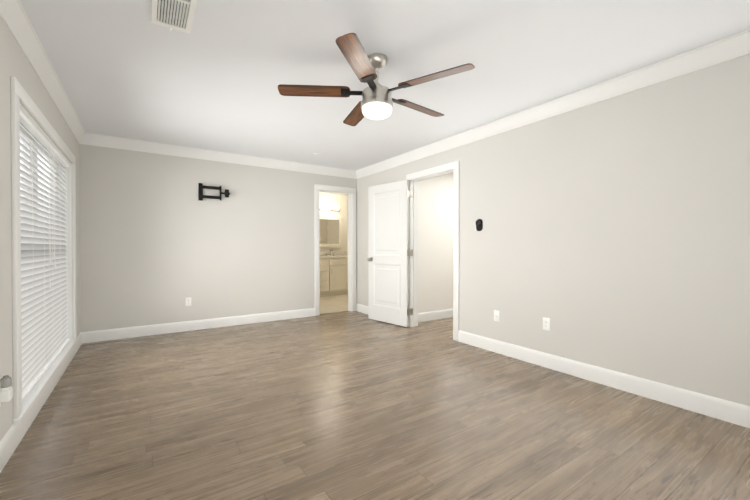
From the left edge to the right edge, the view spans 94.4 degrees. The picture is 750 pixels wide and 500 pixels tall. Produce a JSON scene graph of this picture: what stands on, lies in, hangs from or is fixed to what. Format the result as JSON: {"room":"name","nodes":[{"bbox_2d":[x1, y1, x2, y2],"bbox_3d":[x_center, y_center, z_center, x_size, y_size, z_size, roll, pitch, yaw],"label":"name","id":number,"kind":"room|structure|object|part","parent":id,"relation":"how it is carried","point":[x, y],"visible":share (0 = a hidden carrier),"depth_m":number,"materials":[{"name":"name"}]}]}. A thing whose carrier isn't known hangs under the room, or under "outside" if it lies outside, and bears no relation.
{"room":"empty bedroom","nodes":[
{"label":"empty bedroom","id":0,"kind":"room"},
{"bbox_2d":[0,16,80,440],"bbox_3d":[-1.777,-0.112,1.431,0.160,2.420,6.290,0,1,-34],"label":"wall","id":1,"kind":"structure","parent":0,"point":[14,61],"depth_m":1.88,"materials":[{"name":"paint"}]},
{"bbox_2d":[0,332,83,472],"bbox_3d":[-1.704,1.032,1.489,0.015,0.131,6.050,0,1,-34],"label":"baseboard","id":2,"kind":"structure","parent":1,"relation":"attached to","point":[8,444],"depth_m":2.16,"materials":[{"name":"paint"}]},
{"bbox_2d":[0,0,87,144],"bbox_3d":[-1.685,-1.261,1.484,0.062,0.124,6.050,0,1,-34],"label":"crown molding","id":3,"kind":"structure","parent":1,"relation":"attached to","point":[13,15],"depth_m":2.29,"materials":[{"name":"paint"}]},
{"bbox_2d":[11,76,77,423],"bbox_3d":[-2.629,-0.005,2.739,0.185,1.921,2.090,0,1,-34],"label":"window","id":4,"kind":"structure","parent":1,"relation":"in","point":[30,143],"depth_m":2.23,"materials":[{"name":"white plastic"}]},
{"bbox_2d":[20,110,51,399],"bbox_3d":[-2.345,0.033,2.367,0.082,1.789,0.924,0,1,-34],"label":"window blind","id":5,"kind":"object","parent":4,"relation":"attached to","point":[35,366],"visible":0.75,"depth_m":2.43,"materials":[{"name":"white plastic"}]},
{"bbox_3d":[-2.687,0.035,2.700,0.006,1.711,1.775,0,1,-34],"label":"glass","id":6,"kind":"part","parent":4,"relation":"part of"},
{"bbox_2d":[42,142,71,365],"bbox_3d":[-2.864,0.027,3.143,0.082,1.789,0.924,0,1,-34],"label":"window blind","id":7,"kind":"object","parent":4,"relation":"attached to","point":[57,340],"visible":0.9,"depth_m":3.08,"materials":[{"name":"white plastic"}]},
{"bbox_2d":[79,144,356,331],"bbox_3d":[-1.837,-0.141,5.102,3.820,2.420,0.120,0,1,-34],"label":"wall","id":8,"kind":"structure","parent":0,"point":[160,242],"depth_m":4.60,"materials":[{"name":"paint"}]},
{"bbox_2d":[185,297,190,305],"bbox_3d":[-2.474,0.688,4.604,0.070,0.116,0.010,0,1,-34],"label":"electrical outlet","id":9,"kind":"object","parent":8,"relation":"attached to","point":[188,301],"visible":1,"depth_m":4.60,"materials":[{"name":"white plastic"}]},
{"bbox_2d":[84,308,314,342],"bbox_3d":[-2.168,1.006,4.809,2.874,0.131,0.015,0,1,-34],"label":"baseboard","id":10,"kind":"structure","parent":8,"relation":"attached to","point":[156,329],"depth_m":4.61,"materials":[{"name":"paint"}]},
{"bbox_2d":[198,183,229,200],"bbox_3d":[-2.192,-0.783,4.748,0.395,0.230,0.048,0,1,-30],"label":"mount","id":11,"kind":"object","parent":8,"relation":"attached to","point":[201,187],"visible":0.96,"depth_m":4.70,"materials":[{"name":"black metal"}]},
{"bbox_2d":[88,133,355,178],"bbox_3d":[-1.828,-1.288,4.989,3.540,0.124,0.062,0,1,-34],"label":"crown molding","id":12,"kind":"structure","parent":8,"relation":"attached to","point":[93,139],"depth_m":4.70,"materials":[{"name":"paint"}]},
{"bbox_2d":[314,184,355,315],"bbox_3d":[-0.690,-0.001,5.870,0.776,2.128,0.158,0,1,-34],"label":"door frame","id":13,"kind":"structure","parent":8,"relation":"attached to","point":[350,192],"depth_m":5.97,"materials":[{"name":"paint"}]},
{"bbox_2d":[319,192,347,251],"bbox_3d":[-1.482,-0.166,8.286,3.090,2.420,0.120,0,1,-34],"label":"wall","id":14,"kind":"structure","parent":0,"point":[327,199],"depth_m":8.60,"materials":[{"name":"paint"}]},
{"bbox_2d":[319,204,339,211],"bbox_3d":[-1.095,-1.009,8.375,0.600,0.135,0.146,0,1,-34],"label":"sconce","id":15,"kind":"object","parent":14,"relation":"attached to","point":[329,208],"visible":0.92,"depth_m":8.36,"materials":[{"name":"silver metal"}]},
{"bbox_2d":[320,216,341,246],"bbox_3d":[-1.107,-0.444,8.398,0.660,0.745,0.100,0,1,-34],"label":"mirror","id":16,"kind":"object","parent":14,"relation":"attached to","point":[330,231],"visible":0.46,"depth_m":8.41,"materials":[{"name":"beige mirror"}]},
{"bbox_3d":[-1.106,-0.442,8.396,0.540,0.590,0.005,0,1,-34],"label":"glass","id":17,"kind":"part","parent":16,"relation":"part of","materials":[{"name":"white"}]},
{"bbox_2d":[320,250,347,257],"bbox_3d":[-1.171,0.097,8.408,1.530,0.098,0.020,0,1,-34],"label":"backsplash","id":18,"kind":"structure","parent":14,"relation":"attached to","point":[321,253],"depth_m":8.41,"materials":[{"name":"beige stone"}]},
{"bbox_2d":[0,294,749,499],"bbox_3d":[0.410,1.114,4.376,7.060,0.082,8.740,0,1,-34],"label":"floor","id":19,"kind":"structure","parent":0,"point":[348,405],"depth_m":2.14,"materials":[{"name":"laminate"}]},
{"bbox_2d":[320,258,347,296],"bbox_3d":[-1.009,0.612,8.170,1.500,0.863,0.602,0,1,-34],"label":"bathroom vanity","id":20,"kind":"object","parent":19,"relation":"on","point":[333,273],"depth_m":7.91,"materials":[{"name":"beige paint"}]},
{"bbox_2d":[324,254,347,257],"bbox_3d":[-1.013,0.164,8.173,1.530,0.032,0.587,0,1,-34],"label":"countertop","id":21,"kind":"structure","parent":20,"relation":"on","point":[325,255],"depth_m":8.18,"materials":[{"name":"beige stone"}]},
{"bbox_2d":[19,0,749,194],"bbox_3d":[0.410,-1.395,4.357,7.060,0.100,8.740,0,1,-34],"label":"ceiling","id":22,"kind":"structure","parent":0,"point":[216,76],"depth_m":2.42,"materials":[{"name":"paint"}]},
{"bbox_2d":[151,0,196,33],"bbox_3d":[-1.099,-1.311,1.893,0.200,0.030,0.410,0,1,-34],"label":"ceiling vent","id":23,"kind":"object","parent":22,"relation":"in","point":[178,15],"visible":0.98,"depth_m":1.94,"materials":[{"name":"white plastic"}]},
{"bbox_2d":[278,33,474,125],"bbox_3d":[0.035,-1.128,2.451,1.274,0.405,1.297,0,1,-34],"label":"fan","id":24,"kind":"object","parent":22,"relation":"hanging from","point":[376,102],"visible":1,"depth_m":2.33,"materials":[{"name":"brown wood"}]},
{"bbox_3d":[-0.416,-1.094,2.390,0.490,0.028,0.115,0,0,-3],"label":"blade","id":25,"kind":"part","parent":24,"relation":"part of","materials":[{"name":"brown wood"}]},
{"bbox_3d":[-0.144,-1.097,2.816,0.115,0.028,0.490,0,0,-21],"label":"blade","id":26,"kind":"part","parent":24,"relation":"part of","materials":[{"name":"brown wood"}]},
{"bbox_3d":[-0.095,-1.091,2.000,0.115,0.028,0.490,0,0,15],"label":"blade","id":27,"kind":"part","parent":24,"relation":"part of","materials":[{"name":"brown wood"}]},
{"bbox_3d":[0.013,-1.159,2.415,0.224,0.342,0.224,0,1,-34],"label":"motor","id":28,"kind":"part","parent":24,"relation":"part of","materials":[{"name":"silver metal"}]},
{"bbox_2d":[362,102,391,119],"bbox_3d":[0.013,-0.956,2.417,0.210,0.062,0.210,0,1,-34],"label":"diffuser","id":29,"kind":"object","parent":24,"relation":"attached to","point":[371,110],"depth_m":2.35,"materials":[{"name":"white glass"}]},
{"bbox_3d":[0.345,-1.096,2.689,0.490,0.028,0.115,0,1,-39],"label":"blade","id":30,"kind":"part","parent":24,"relation":"part of","materials":[{"name":"brown wood"}]},
{"bbox_3d":[0.376,-1.092,2.184,0.490,0.028,0.115,0,1,33],"label":"blade","id":31,"kind":"part","parent":24,"relation":"part of","materials":[{"name":"brown wood"}]},
{"bbox_2d":[418,173,452,312],"bbox_3d":[1.748,-0.147,5.946,3.080,2.420,0.120,0,1,-34],"label":"wall","id":32,"kind":"structure","parent":0,"point":[435,243],"depth_m":5.33,"materials":[{"name":"paint"}]},
{"bbox_2d":[418,309,452,321],"bbox_3d":[1.735,0.998,5.866,2.960,0.131,0.015,0,1,-34],"label":"baseboard","id":33,"kind":"structure","parent":32,"relation":"attached to","point":[434,315],"depth_m":5.32,"materials":[{"name":"paint"}]},
{"bbox_2d":[357,54,749,405],"bbox_3d":[1.415,-0.129,3.565,0.120,2.420,6.050,0,1,-34],"label":"wall","id":34,"kind":"structure","parent":0,"point":[613,234],"depth_m":2.70,"materials":[{"name":"paint"}]},
{"bbox_2d":[356,304,367,313],"bbox_3d":[0.063,1.001,5.476,0.015,0.131,1.384,0,1,-34],"label":"baseboard","id":35,"kind":"structure","parent":34,"relation":"attached to","point":[360,308],"depth_m":5.88,"materials":[{"name":"paint"}]},
{"bbox_2d":[368,180,409,326],"bbox_3d":[0.195,0.045,5.079,0.068,2.025,0.800,0,1,-43],"label":"door","id":36,"kind":"structure","parent":34,"relation":"in","point":[387,252],"depth_m":5.03,"materials":[{"name":"paint"}]},
{"bbox_3d":[0.464,0.045,4.792,0.064,1.728,0.015,0,1,-43],"label":"door hinge","id":37,"kind":"part","parent":36,"relation":"part of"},
{"bbox_2d":[406,160,459,340],"bbox_3d":[0.771,0.010,4.524,0.165,2.128,0.976,0,1,-34],"label":"door frame","id":38,"kind":"structure","parent":34,"relation":"attached to","point":[440,170],"depth_m":4.76,"materials":[{"name":"paint"}]},
{"bbox_2d":[476,219,482,230],"bbox_3d":[1.145,-0.276,3.834,0.030,0.134,0.086,0,1,-34],"label":"thermostat","id":39,"kind":"object","parent":34,"relation":"attached to","point":[479,224],"visible":0.96,"depth_m":3.82,"materials":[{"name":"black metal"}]},
{"bbox_2d":[494,310,499,321],"bbox_3d":[1.278,0.696,3.654,0.018,0.116,0.070,0,1,-34],"label":"outlet","id":40,"kind":"object","parent":34,"relation":"attached to","point":[496,315],"visible":1,"depth_m":3.65,"materials":[{"name":"white plastic"}]},
{"bbox_2d":[543,317,549,330],"bbox_3d":[1.581,0.684,3.207,0.010,0.116,0.070,0,1,-34],"label":"duplex electrical outlet","id":41,"kind":"object","parent":34,"relation":"attached to","point":[546,323],"visible":1,"depth_m":3.20,"materials":[{"name":"white plastic"}]},
{"bbox_2d":[356,29,749,178],"bbox_3d":[1.340,-1.276,3.505,0.062,0.124,6.050,0,1,-34],"label":"crown molding","id":42,"kind":"structure","parent":34,"relation":"attached to","point":[737,45],"depth_m":2.81,"materials":[{"name":"paint"}]},
{"bbox_2d":[458,330,749,427],"bbox_3d":[2.006,1.023,2.570,0.015,0.131,3.664,0,1,-34],"label":"baseboard","id":43,"kind":"structure","parent":34,"relation":"attached to","point":[723,410],"depth_m":2.67,"materials":[{"name":"paint"}]},
{"label":"electrical outlet","id":44,"kind":"object","parent":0,"visible":0},
{"bbox_2d":[0,375,12,402],"bbox_3d":[-1.838,0.688,1.728,0.042,0.125,0.056,0,1,-34],"label":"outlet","id":45,"kind":"object","parent":44,"relation":"attached to","point":[6,392],"visible":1,"depth_m":1.71,"materials":[{"name":"white plastic"}]},
{"bbox_2d":[0,375,11,387],"bbox_3d":[-1.837,0.653,1.728,0.040,0.054,0.040,0,1,-34],"label":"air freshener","id":46,"kind":"object","parent":45,"relation":"on","point":[5,382],"depth_m":1.72,"materials":[{"name":"grey plastic"}]}
]}

